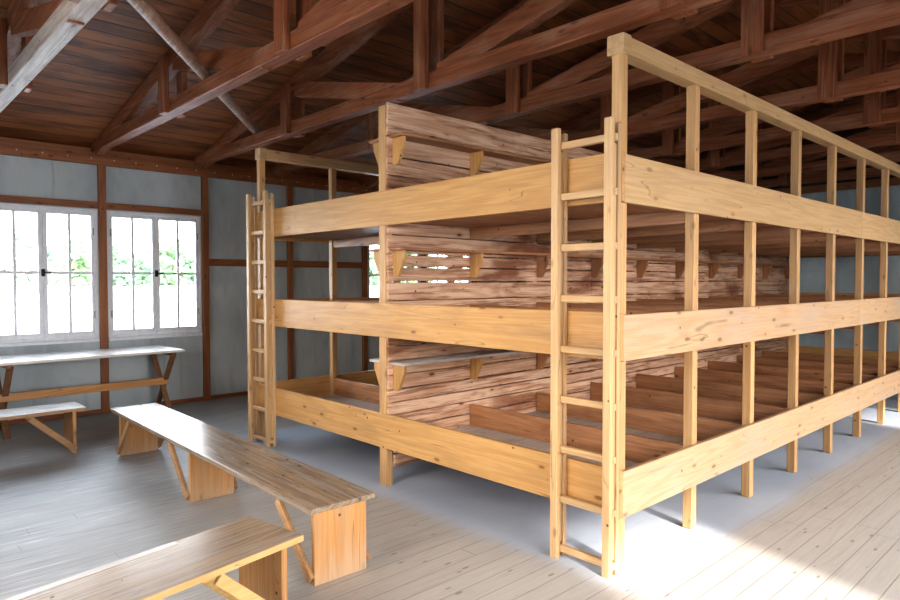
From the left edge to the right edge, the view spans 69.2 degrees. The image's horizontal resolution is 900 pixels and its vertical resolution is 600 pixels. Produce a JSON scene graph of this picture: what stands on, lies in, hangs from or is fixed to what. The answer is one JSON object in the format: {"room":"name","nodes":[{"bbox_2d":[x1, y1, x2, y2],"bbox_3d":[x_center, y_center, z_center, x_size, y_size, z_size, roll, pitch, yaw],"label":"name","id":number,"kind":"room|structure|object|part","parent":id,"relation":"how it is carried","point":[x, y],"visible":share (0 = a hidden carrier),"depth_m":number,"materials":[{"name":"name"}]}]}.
{"room":"dormitory","nodes":[
{"label":"dormitory","id":0,"kind":"room"},
{"bbox_2d":[0,155,571,419],"bbox_3d":[-2.317,-0.254,9.031,13.400,3.000,0.100,-2,2,-43],"label":"wall","id":1,"kind":"structure","parent":0,"point":[19,176],"depth_m":8.26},
{"bbox_2d":[0,195,97,208],"bbox_3d":[-4.373,-1.057,6.985,1.095,0.075,0.032,-2,2,-43],"label":"trim","id":2,"kind":"structure","parent":1,"relation":"attached to","point":[3,198],"depth_m":7.01,"materials":[{"name":"brown wood"}]},
{"bbox_2d":[0,203,99,346],"bbox_3d":[-4.396,-0.266,7.037,1.070,1.490,0.126,-2,2,-43],"label":"window","id":3,"kind":"structure","parent":1,"relation":"in","point":[14,339],"depth_m":7.04,"materials":[{"name":"white paint"}]},
{"bbox_3d":[-4.579,-0.278,6.863,0.502,1.391,0.040,-2,2,-43],"label":"sash","id":4,"kind":"part","parent":3,"relation":"part of","materials":[{"name":"glass"}]},
{"bbox_3d":[-4.369,0.464,7.029,1.070,0.033,0.035,-2,2,-43],"label":"sill","id":5,"kind":"part","parent":3,"relation":"part of","materials":[{"name":"white paint"}]},
{"bbox_3d":[-4.212,-0.288,7.208,0.502,1.391,0.040,-2,2,-43],"label":"sash","id":6,"kind":"part","parent":3,"relation":"part of","materials":[{"name":"glass"}]},
{"bbox_2d":[97,165,109,413],"bbox_3d":[-3.940,-0.114,7.410,0.080,2.815,0.045,-2,2,-43],"label":"trim","id":7,"kind":"structure","parent":1,"relation":"attached to","point":[101,169],"depth_m":7.39,"materials":[{"name":"brown wood"}]},
{"bbox_2d":[8,391,247,424],"bbox_3d":[-2.275,1.221,9.030,13.200,0.050,0.020,-2,2,-43],"label":"baseboard","id":8,"kind":"structure","parent":1,"relation":"attached to","point":[98,411],"depth_m":7.41,"materials":[{"name":"brown wood"}]},
{"bbox_2d":[106,203,201,215],"bbox_3d":[-3.515,-1.081,7.791,1.100,0.075,0.032,-2,2,-43],"label":"trim","id":9,"kind":"structure","parent":1,"relation":"attached to","point":[109,206],"depth_m":7.76,"materials":[{"name":"brown wood"}]},
{"bbox_2d":[106,210,202,340],"bbox_3d":[-3.540,-0.289,7.842,1.080,1.490,0.126,-2,2,-43],"label":"window","id":10,"kind":"structure","parent":1,"relation":"in","point":[156,331],"depth_m":7.82,"materials":[{"name":"white paint"}]},
{"bbox_3d":[-3.724,-0.302,7.665,0.507,1.391,0.040,-2,2,-43],"label":"sash","id":11,"kind":"part","parent":10,"relation":"part of","materials":[{"name":"glass"}]},
{"bbox_3d":[-3.513,0.440,7.833,1.080,0.033,0.035,-2,2,-43],"label":"sill","id":12,"kind":"part","parent":10,"relation":"part of","materials":[{"name":"white paint"}]},
{"bbox_3d":[-3.354,-0.312,8.014,0.507,1.391,0.040,-2,2,-43],"label":"sash","id":13,"kind":"part","parent":10,"relation":"part of","materials":[{"name":"glass"}]},
{"bbox_2d":[0,137,378,193],"bbox_3d":[-2.264,-1.612,8.934,13.200,0.090,0.060,-2,2,-43],"label":"trim","id":14,"kind":"structure","parent":1,"relation":"attached to","point":[4,150],"depth_m":7.79,"materials":[{"name":"brown wood"}]},
{"bbox_2d":[201,176,210,400],"bbox_3d":[-3.080,-0.138,8.218,0.080,2.815,0.045,-2,2,-43],"label":"trim","id":15,"kind":"structure","parent":1,"relation":"attached to","point":[204,180],"depth_m":8.20,"materials":[{"name":"brown wood"}]},
{"bbox_2d":[209,259,287,266],"bbox_3d":[-2.651,-0.487,8.620,1.110,0.090,0.032,-2,2,-43],"label":"trim","id":16,"kind":"structure","parent":1,"relation":"attached to","point":[212,262],"depth_m":8.45,"materials":[{"name":"brown wood"}]},
{"bbox_2d":[286,186,293,379],"bbox_3d":[-2.213,-0.162,9.033,0.080,2.815,0.045,-2,2,-43],"label":"trim","id":17,"kind":"structure","parent":1,"relation":"attached to","point":[289,189],"depth_m":9.02,"materials":[{"name":"brown wood"}]},
{"bbox_2d":[293,261,362,267],"bbox_3d":[-1.759,-0.512,9.459,1.180,0.090,0.032,-2,2,-43],"label":"trim","id":18,"kind":"structure","parent":1,"relation":"attached to","point":[309,264],"depth_m":9.37,"materials":[{"name":"brown wood"}]},
{"bbox_2d":[362,246,367,370],"bbox_3d":[-1.295,-0.187,9.895,0.080,2.815,0.045,-2,2,-43],"label":"trim","id":19,"kind":"structure","parent":1,"relation":"attached to","point":[364,248],"depth_m":9.88,"materials":[{"name":"brown wood"}]},
{"bbox_2d":[367,246,419,296],"bbox_3d":[-0.896,-0.362,10.327,1.080,1.490,0.126,-2,2,-43],"label":"window","id":20,"kind":"structure","parent":1,"relation":"in","point":[368,247],"depth_m":9.97,"materials":[{"name":"white paint"}]},
{"bbox_3d":[-1.080,-0.375,10.151,0.507,1.391,0.040,-2,2,-43],"label":"sash","id":21,"kind":"part","parent":20,"relation":"part of","materials":[{"name":"white paint"}]},
{"bbox_2d":[426,255,471,282],"bbox_3d":[-0.029,-0.387,11.142,1.080,1.490,0.126,-2,2,-43],"label":"window","id":22,"kind":"structure","parent":1,"relation":"in","point":[426,255],"depth_m":11.31,"materials":[{"name":"glass"}]},
{"bbox_2d":[480,268,517,269],"bbox_3d":[0.861,-0.585,11.920,1.120,0.090,0.032,-2,2,-43],"label":"trim","id":23,"kind":"structure","parent":1,"relation":"attached to","point":[480,268],"depth_m":12.01,"materials":[{"name":"brown wood"}]},
{"bbox_2d":[0,393,899,599],"bbox_3d":[1.397,1.414,5.128,13.400,0.120,10.940,-2,2,-43],"label":"floor","id":24,"kind":"structure","parent":0,"point":[829,528],"depth_m":4.01,"materials":[{"name":"beige wood"}]},
{"bbox_2d":[0,401,85,452],"bbox_3d":[-4.274,1.163,4.985,2.600,0.400,0.386,-2,2,-43],"label":"bench","id":25,"kind":"object","parent":24,"relation":"on","point":[69,409],"visible":1,"depth_m":5.65,"materials":[{"name":"brown wood"}]},
{"bbox_3d":[-4.275,0.976,4.979,2.600,0.026,0.380,-2,2,-43],"label":"seat","id":26,"kind":"part","parent":25,"relation":"part of","materials":[{"name":"brown wood"}]},
{"bbox_3d":[-3.389,1.152,5.817,0.030,0.373,0.310,-2,2,-43],"label":"leg panel","id":27,"kind":"part","parent":25,"relation":"part of","materials":[{"name":"brown wood"}]},
{"bbox_2d":[0,345,184,439],"bbox_3d":[-3.926,0.942,6.864,0.720,0.749,2.000,2,2,45],"label":"trestle table","id":28,"kind":"object","parent":24,"relation":"on","point":[7,362],"visible":0.88,"depth_m":6.83,"materials":[{"name":"brown wood"}]},
{"bbox_3d":[-4.406,0.973,6.388,0.550,0.714,0.055,2,2,45],"label":"leg","id":29,"kind":"part","parent":28,"relation":"part of","materials":[{"name":"brown wood"}]},
{"bbox_3d":[-4.375,0.973,6.405,0.550,0.714,0.055,2,2,45],"label":"leg","id":30,"kind":"part","parent":28,"relation":"part of","materials":[{"name":"brown wood"}]},
{"bbox_3d":[-3.315,0.941,7.487,0.550,0.714,0.055,2,2,45],"label":"leg","id":31,"kind":"part","parent":28,"relation":"part of","materials":[{"name":"brown wood"}]},
{"bbox_3d":[-3.284,0.941,7.505,0.550,0.714,0.055,2,2,45],"label":"leg","id":32,"kind":"part","parent":28,"relation":"part of","materials":[{"name":"brown wood"}]},
{"bbox_2d":[3,516,303,599],"bbox_3d":[-1.687,1.252,1.756,0.386,0.401,3.000,1,2,37],"label":"bench","id":33,"kind":"object","parent":24,"relation":"on","point":[258,548],"visible":1,"depth_m":2.59,"materials":[{"name":"brown wood"}]},
{"bbox_3d":[-0.834,1.233,2.897,0.310,0.373,0.030,1,2,37],"label":"leg panel","id":34,"kind":"part","parent":33,"relation":"part of","materials":[{"name":"brown wood"}]},
{"bbox_2d":[110,403,375,586],"bbox_3d":[-1.672,1.173,4.542,0.386,0.400,3.420,-2,2,-42],"label":"bench","id":35,"kind":"object","parent":24,"relation":"on","point":[336,507],"visible":0.98,"depth_m":3.82,"materials":[{"name":"brown wood"}]},
{"bbox_3d":[-2.730,1.154,5.716,0.310,0.373,0.030,-2,2,-42],"label":"leg panel","id":36,"kind":"part","parent":35,"relation":"part of","materials":[{"name":"brown wood"}]},
{"bbox_3d":[-1.652,1.187,4.520,0.310,0.373,0.030,-2,2,-42],"label":"leg panel","id":37,"kind":"part","parent":35,"relation":"part of","materials":[{"name":"brown wood"}]},
{"bbox_3d":[-1.672,0.986,4.537,0.380,0.026,3.420,-2,2,-42],"label":"seat","id":38,"kind":"part","parent":35,"relation":"part of","materials":[{"name":"brown wood"}]},
{"bbox_3d":[-0.560,1.221,3.310,0.310,0.373,0.030,-2,2,-42],"label":"leg panel","id":39,"kind":"part","parent":35,"relation":"part of","materials":[{"name":"brown wood"}]},
{"bbox_2d":[246,190,275,447],"bbox_3d":[-1.746,0.173,6.018,0.091,2.315,0.375,-2,2,-43],"label":"ladder","id":40,"kind":"object","parent":24,"relation":"on","point":[269,380],"visible":1,"depth_m":5.97,"materials":[{"name":"brown wood"}]},
{"bbox_2d":[255,32,899,568],"bbox_3d":[2.305,-0.108,7.411,7.728,2.790,4.018,-2,2,-43],"label":"bunk bed","id":41,"kind":"object","parent":24,"relation":"on","point":[702,397],"visible":0.98,"depth_m":5.00,"materials":[{"name":"brown wood"}]},
{"bbox_3d":[-1.797,-0.008,6.235,0.060,2.665,0.060,-2,2,-43],"label":"post","id":42,"kind":"part","parent":41,"relation":"part of","materials":[{"name":"brown wood"}]},
{"bbox_3d":[-1.215,-0.024,6.782,0.060,2.665,0.060,-2,2,-43],"label":"post","id":43,"kind":"part","parent":41,"relation":"part of","materials":[{"name":"brown wood"}]},
{"bbox_3d":[1.009,-1.462,8.828,7.623,0.090,0.090,-2,2,-43],"label":"rail","id":44,"kind":"part","parent":41,"relation":"part of","materials":[{"name":"brown wood"}]},
{"bbox_2d":[368,138,378,143],"bbox_3d":[2.243,-1.260,7.466,7.698,0.020,0.150,-2,2,-43],"label":"shelf","id":45,"kind":"object","parent":41,"relation":"attached to","point":[375,141],"depth_m":4.85,"materials":[{"name":"brown wood"}]},
{"bbox_2d":[369,248,378,251],"bbox_3d":[2.243,-0.450,7.489,7.698,0.020,0.150,-2,2,-43],"label":"shelf","id":46,"kind":"object","parent":41,"relation":"attached to","point":[370,250],"depth_m":4.87,"materials":[{"name":"brown wood"}]},
{"bbox_3d":[-0.473,-0.023,4.785,0.060,2.775,0.080,-2,2,-43],"label":"partition post","id":47,"kind":"part","parent":41,"relation":"part of","materials":[{"name":"brown wood"}]},
{"bbox_3d":[-0.598,-0.041,7.362,0.060,2.665,0.060,-2,2,-43],"label":"post","id":48,"kind":"part","parent":41,"relation":"part of","materials":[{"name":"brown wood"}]},
{"bbox_2d":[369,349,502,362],"bbox_3d":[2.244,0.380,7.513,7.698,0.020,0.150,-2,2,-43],"label":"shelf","id":49,"kind":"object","parent":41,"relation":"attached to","point":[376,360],"depth_m":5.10,"materials":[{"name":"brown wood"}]},
{"bbox_2d":[390,350,523,366],"bbox_3d":[2.420,0.385,7.326,7.698,0.020,0.150,-2,2,-43],"label":"shelf","id":50,"kind":"object","parent":41,"relation":"attached to","point":[480,355],"depth_m":5.04,"materials":[{"name":"brown wood"}]},
{"bbox_2d":[390,132,549,164],"bbox_3d":[2.418,-1.255,7.280,7.698,0.020,0.150,-2,2,-43],"label":"shelf","id":51,"kind":"object","parent":41,"relation":"attached to","point":[415,140],"depth_m":5.11,"materials":[{"name":"brown wood"}]},
{"bbox_3d":[0.746,-0.057,5.931,0.060,2.775,0.080,-2,2,-43],"label":"partition post","id":52,"kind":"part","parent":41,"relation":"part of","materials":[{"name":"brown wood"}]},
{"bbox_2d":[390,247,788,265],"bbox_3d":[2.419,-0.445,7.303,7.698,0.020,0.150,-2,2,-43],"label":"shelf","id":53,"kind":"object","parent":41,"relation":"attached to","point":[451,251],"depth_m":5.84,"materials":[{"name":"brown wood"}]},
{"bbox_3d":[0.876,0.070,3.393,0.060,2.665,0.060,-2,2,-43],"label":"post","id":54,"kind":"part","parent":41,"relation":"part of","materials":[{"name":"brown wood"}]},
{"bbox_3d":[1.981,-0.091,7.092,0.060,2.775,0.080,-2,2,-43],"label":"partition post","id":55,"kind":"part","parent":41,"relation":"part of","materials":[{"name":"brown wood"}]},
{"bbox_3d":[1.457,0.054,3.940,0.060,2.665,0.060,-2,2,-43],"label":"post","id":56,"kind":"part","parent":41,"relation":"part of","materials":[{"name":"brown wood"}]},
{"bbox_3d":[3.216,-0.125,8.252,0.060,2.775,0.080,-2,2,-43],"label":"partition post","id":57,"kind":"part","parent":41,"relation":"part of","materials":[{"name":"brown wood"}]},
{"bbox_3d":[2.075,0.037,4.520,0.060,2.665,0.060,-2,2,-43],"label":"post","id":58,"kind":"part","parent":41,"relation":"part of","materials":[{"name":"brown wood"}]},
{"bbox_3d":[3.676,-1.384,5.992,7.623,0.090,0.090,-2,2,-43],"label":"rail","id":59,"kind":"part","parent":41,"relation":"part of","materials":[{"name":"brown wood"}]},
{"bbox_3d":[2.692,0.020,5.100,0.060,2.665,0.060,-2,2,-43],"label":"post","id":60,"kind":"part","parent":41,"relation":"part of","materials":[{"name":"brown wood"}]},
{"bbox_3d":[3.310,0.003,5.680,0.060,2.665,0.060,-2,2,-43],"label":"post","id":61,"kind":"part","parent":41,"relation":"part of","materials":[{"name":"brown wood"}]},
{"bbox_3d":[3.927,-0.014,6.261,0.060,2.665,0.060,-2,2,-43],"label":"post","id":62,"kind":"part","parent":41,"relation":"part of","materials":[{"name":"brown wood"}]},
{"bbox_3d":[4.545,-0.031,6.841,0.060,2.665,0.060,-2,2,-43],"label":"post","id":63,"kind":"part","parent":41,"relation":"part of","materials":[{"name":"brown wood"}]},
{"bbox_3d":[5.162,-0.048,7.421,0.060,2.665,0.060,-2,2,-43],"label":"post","id":64,"kind":"part","parent":41,"relation":"part of","materials":[{"name":"brown wood"}]},
{"bbox_2d":[550,116,620,578],"bbox_3d":[0.703,0.245,3.414,0.091,2.315,0.375,-2,2,-43],"label":"ladder","id":65,"kind":"object","parent":24,"relation":"on","point":[611,192],"visible":1,"depth_m":3.37,"materials":[{"name":"brown wood"}]},
{"bbox_2d":[0,0,899,181],"bbox_3d":[1.393,-2.192,5.026,13.400,1.194,11.440,-2,2,-43],"label":"ceiling","id":66,"kind":"structure","parent":0,"point":[73,99],"depth_m":6.39,"materials":[{"name":"brown wood"}]},
{"bbox_2d":[0,0,117,112],"bbox_3d":[-1.157,-2.066,2.631,0.202,1.187,10.700,-2,2,-43],"label":"roof truss","id":67,"kind":"object","parent":66,"relation":"attached to","point":[54,23],"visible":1,"depth_m":4.28,"materials":[{"name":"brown wood"}]},
{"bbox_3d":[-3.246,-1.821,4.861,0.202,0.484,0.130,-2,2,-43],"label":"truss post","id":68,"kind":"part","parent":67,"relation":"part of","materials":[{"name":"brown wood"}]},
{"bbox_3d":[-1.849,-1.985,3.369,0.202,0.892,0.130,-2,2,-43],"label":"truss post","id":69,"kind":"part","parent":67,"relation":"part of","materials":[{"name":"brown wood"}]},
{"bbox_2d":[91,0,414,155],"bbox_3d":[-0.316,-2.089,3.422,0.202,1.187,10.700,-2,2,-43],"label":"roof truss","id":70,"kind":"object","parent":66,"relation":"attached to","point":[316,26],"visible":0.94,"depth_m":4.84,"materials":[{"name":"brown wood"}]},
{"bbox_3d":[-2.404,-1.845,5.652,0.202,0.484,0.130,-2,2,-43],"label":"truss post","id":71,"kind":"part","parent":70,"relation":"part of","materials":[{"name":"brown wood"}]},
{"bbox_2d":[127,0,260,133],"bbox_3d":[-1.915,-1.756,5.112,0.082,0.084,3.945,0,2,-5],"label":"pole","id":72,"kind":"object","parent":70,"relation":"on","point":[142,7],"visible":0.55,"depth_m":4.46,"materials":[{"name":"brown wood"}]},
{"bbox_3d":[-1.007,-2.008,4.160,0.202,0.892,0.130,-2,2,-43],"label":"truss post","id":73,"kind":"part","parent":70,"relation":"part of","materials":[{"name":"brown wood"}]},
{"bbox_2d":[194,0,722,168],"bbox_3d":[0.530,-2.113,4.216,0.202,1.187,10.700,-2,2,-43],"label":"roof truss","id":74,"kind":"object","parent":66,"relation":"attached to","point":[494,50],"visible":0.98,"depth_m":4.91,"materials":[{"name":"brown wood"}]},
{"bbox_3d":[-1.559,-1.868,6.446,0.202,0.484,0.130,-2,2,-43],"label":"truss post","id":75,"kind":"part","parent":74,"relation":"part of","materials":[{"name":"brown wood"}]},
{"bbox_3d":[-0.162,-2.031,4.954,0.202,0.892,0.130,-2,2,-43],"label":"truss post","id":76,"kind":"part","parent":74,"relation":"part of","materials":[{"name":"brown wood"}]},
{"bbox_3d":[1.222,-1.991,3.483,0.202,0.892,0.130,-2,2,-43],"label":"truss post","id":77,"kind":"part","parent":74,"relation":"part of","materials":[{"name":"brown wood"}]},
{"bbox_2d":[272,0,899,177],"bbox_3d":[1.291,-2.134,4.931,0.202,1.187,10.700,-2,2,-43],"label":"roof truss","id":78,"kind":"object","parent":66,"relation":"attached to","point":[759,41],"visible":0.55,"depth_m":4.75,"materials":[{"name":"brown wood"}]},
{"bbox_3d":[-0.798,-1.889,7.162,0.202,0.484,0.130,-2,2,-43],"label":"truss post","id":79,"kind":"part","parent":78,"relation":"part of","materials":[{"name":"brown wood"}]},
{"bbox_3d":[0.599,-2.052,5.670,0.202,0.892,0.130,-2,2,-43],"label":"truss post","id":80,"kind":"part","parent":78,"relation":"part of","materials":[{"name":"brown wood"}]},
{"bbox_3d":[1.983,-2.012,4.199,0.202,0.892,0.130,-2,2,-43],"label":"truss post","id":81,"kind":"part","parent":78,"relation":"part of","materials":[{"name":"brown wood"}]},
{"bbox_2d":[359,0,899,187],"bbox_3d":[2.340,-2.163,5.917,0.202,1.187,10.700,-2,2,-43],"label":"roof truss","id":82,"kind":"object","parent":66,"relation":"attached to","point":[831,87],"visible":0.39,"depth_m":5.49,"materials":[{"name":"brown wood"}]},
{"bbox_3d":[1.649,-2.082,6.656,0.202,0.892,0.130,-2,2,-43],"label":"truss post","id":83,"kind":"part","parent":82,"relation":"part of","materials":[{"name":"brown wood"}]},
{"bbox_3d":[3.032,-2.041,5.185,0.202,0.892,0.130,-2,2,-43],"label":"truss post","id":84,"kind":"part","parent":82,"relation":"part of","materials":[{"name":"brown wood"}]},
{"bbox_2d":[465,25,899,171],"bbox_3d":[3.240,-2.188,6.763,0.202,1.187,10.700,-2,2,-43],"label":"roof truss","id":85,"kind":"object","parent":66,"relation":"attached to","point":[722,135],"visible":0.35,"depth_m":6.83,"materials":[{"name":"brown wood"}]},
{"bbox_3d":[2.548,-2.106,7.501,0.202,0.892,0.130,-2,2,-43],"label":"truss post","id":86,"kind":"part","parent":85,"relation":"part of","materials":[{"name":"brown wood"}]},
{"bbox_3d":[3.932,-2.066,6.030,0.202,0.892,0.130,-2,2,-43],"label":"truss post","id":87,"kind":"part","parent":85,"relation":"part of","materials":[{"name":"brown wood"}]},
{"bbox_2d":[601,52,899,169],"bbox_3d":[4.089,-2.211,7.560,0.202,1.187,10.700,-2,2,-43],"label":"roof truss","id":88,"kind":"object","parent":66,"relation":"attached to","point":[766,151],"visible":0.26,"depth_m":7.64,"materials":[{"name":"brown wood"}]},
{"bbox_3d":[3.397,-2.130,8.299,0.202,0.892,0.130,-2,2,-43],"label":"truss post","id":89,"kind":"part","parent":88,"relation":"part of","materials":[{"name":"brown wood"}]},
{"bbox_3d":[4.781,-2.090,6.828,0.202,0.892,0.130,-2,2,-43],"label":"truss post","id":90,"kind":"part","parent":88,"relation":"part of","materials":[{"name":"brown wood"}]},
{"bbox_2d":[661,89,899,179],"bbox_3d":[4.963,-2.235,8.382,0.202,1.187,10.700,-2,2,-43],"label":"roof truss","id":91,"kind":"object","parent":66,"relation":"attached to","point":[778,167],"visible":0.16,"depth_m":8.60,"materials":[{"name":"brown wood"}]},
{"bbox_3d":[4.271,-2.154,9.120,0.202,0.892,0.130,-2,2,-43],"label":"truss post","id":92,"kind":"part","parent":91,"relation":"part of","materials":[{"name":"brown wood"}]},
{"bbox_2d":[682,95,899,187],"bbox_3d":[5.765,-2.258,9.135,0.202,1.187,10.700,-2,2,-43],"label":"roof truss","id":93,"kind":"object","parent":66,"relation":"attached to","point":[816,176],"visible":0.14,"depth_m":9.44,"materials":[{"name":"brown wood"}]},
{"bbox_3d":[5.073,-2.176,9.874,0.202,0.892,0.130,-2,2,-43],"label":"truss post","id":94,"kind":"part","parent":93,"relation":"part of","materials":[{"name":"brown wood"}]},
{"bbox_2d":[572,127,899,351],"bbox_3d":[6.240,-0.832,9.621,0.100,4.104,10.740,-2,2,-43],"label":"wall","id":95,"kind":"structure","parent":0,"point":[812,270],"depth_m":9.80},
{"bbox_2d":[774,177,899,193],"bbox_3d":[6.184,-1.703,9.545,0.050,0.110,10.640,-2,2,-43],"label":"trim","id":96,"kind":"structure","parent":95,"relation":"attached to","point":[895,181],"depth_m":9.80,"materials":[{"name":"brown wood"}]},
{"label":"outside","id":97,"kind":"structure","parent":0,"visible":0},
{"bbox_2d":[0,283,378,334],"bbox_3d":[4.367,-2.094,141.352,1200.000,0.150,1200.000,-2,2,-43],"label":"ground","id":98,"kind":"structure","parent":97,"point":[27,297],"depth_m":46.93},
{"bbox_2d":[0,254,8,285],"bbox_3d":[-186.545,-12.253,272.008,9.972,14.004,11.636,0,2,10],"label":"tree","id":99,"kind":"object","parent":98,"relation":"on","point":[3,267],"visible":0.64,"depth_m":270.34,"materials":[{"name":"green plant"}]},
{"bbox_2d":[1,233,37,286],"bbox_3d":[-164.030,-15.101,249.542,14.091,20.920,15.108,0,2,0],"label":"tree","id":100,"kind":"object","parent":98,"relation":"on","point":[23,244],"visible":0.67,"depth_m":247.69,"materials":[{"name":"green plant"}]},
{"bbox_2d":[27,245,54,284],"bbox_3d":[-190.196,-16.238,305.435,14.899,20.565,14.751,-1,2,-25],"label":"tree","id":101,"kind":"object","parent":98,"relation":"on","point":[50,250],"visible":0.2,"depth_m":303.84,"materials":[{"name":"green plant"}]},
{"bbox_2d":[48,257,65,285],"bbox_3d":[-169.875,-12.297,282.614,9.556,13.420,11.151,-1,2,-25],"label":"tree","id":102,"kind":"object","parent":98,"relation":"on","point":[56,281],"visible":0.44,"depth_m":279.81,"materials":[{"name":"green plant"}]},
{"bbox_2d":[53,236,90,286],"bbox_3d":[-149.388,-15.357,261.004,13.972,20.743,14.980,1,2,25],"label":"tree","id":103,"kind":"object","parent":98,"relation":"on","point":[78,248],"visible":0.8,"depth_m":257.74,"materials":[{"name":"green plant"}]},
{"bbox_2d":[113,245,129,285],"bbox_3d":[-152.448,-15.477,292.263,16.273,19.584,13.945,0,2,-1],"label":"tree","id":104,"kind":"object","parent":98,"relation":"on","point":[115,248],"visible":0.16,"depth_m":291.06,"materials":[{"name":"green plant"}]},
{"bbox_2d":[113,250,139,285],"bbox_3d":[-134.110,-13.046,268.346,11.162,15.456,10.411,1,2,23],"label":"tree","id":105,"kind":"object","parent":98,"relation":"on","point":[124,257],"visible":0.83,"depth_m":266.05,"materials":[{"name":"green plant"}]},
{"bbox_2d":[134,255,150,285],"bbox_3d":[-152.640,-14.600,324.484,11.345,15.816,11.459,-1,2,-32],"label":"tree","id":106,"kind":"object","parent":98,"relation":"on","point":[141,259],"visible":0.46,"depth_m":322.34,"materials":[{"name":"green plant"}]},
{"bbox_2d":[142,244,167,285],"bbox_3d":[-134.638,-16.024,301.054,14.369,20.179,16.767,-1,2,-17],"label":"tree","id":107,"kind":"object","parent":98,"relation":"on","point":[146,267],"visible":0.24,"depth_m":298.19,"materials":[{"name":"green plant"}]},
{"bbox_2d":[160,238,189,285],"bbox_3d":[-117.845,-15.979,276.529,14.183,21.056,15.206,-1,2,-26],"label":"tree","id":108,"kind":"object","parent":98,"relation":"on","point":[167,264],"visible":0.73,"depth_m":272.90,"materials":[{"name":"green plant"}]},
{"bbox_2d":[179,253,194,284],"bbox_3d":[-132.471,-15.401,333.339,12.280,16.950,12.158,1,2,41],"label":"tree","id":109,"kind":"object","parent":98,"relation":"on","point":[185,264],"visible":0.59,"depth_m":330.79,"materials":[{"name":"green plant"}]},
{"bbox_2d":[191,263,194,272],"bbox_3d":[-116.240,-14.973,308.621,12.418,17.439,14.490,0,2,-1],"label":"tree","id":110,"kind":"object","parent":98,"relation":"on","point":[192,265],"visible":0.02,"depth_m":302.07,"materials":[{"name":"green plant"}]},
{"bbox_2d":[370,252,377,284],"bbox_3d":[-39.290,-16.075,327.428,15.360,18.486,13.163,2,2,44],"label":"tree","id":111,"kind":"object","parent":98,"relation":"on","point":[373,268],"visible":0.44,"depth_m":323.83,"materials":[{"name":"green plant"}]},
{"bbox_2d":[401,254,415,282],"bbox_3d":[-19.358,-17.251,329.061,17.329,20.856,14.850,-1,2,-23],"label":"tree","id":112,"kind":"object","parent":98,"relation":"on","point":[408,254],"visible":0.08,"depth_m":325.26,"materials":[{"name":"green plant"}]}
]}

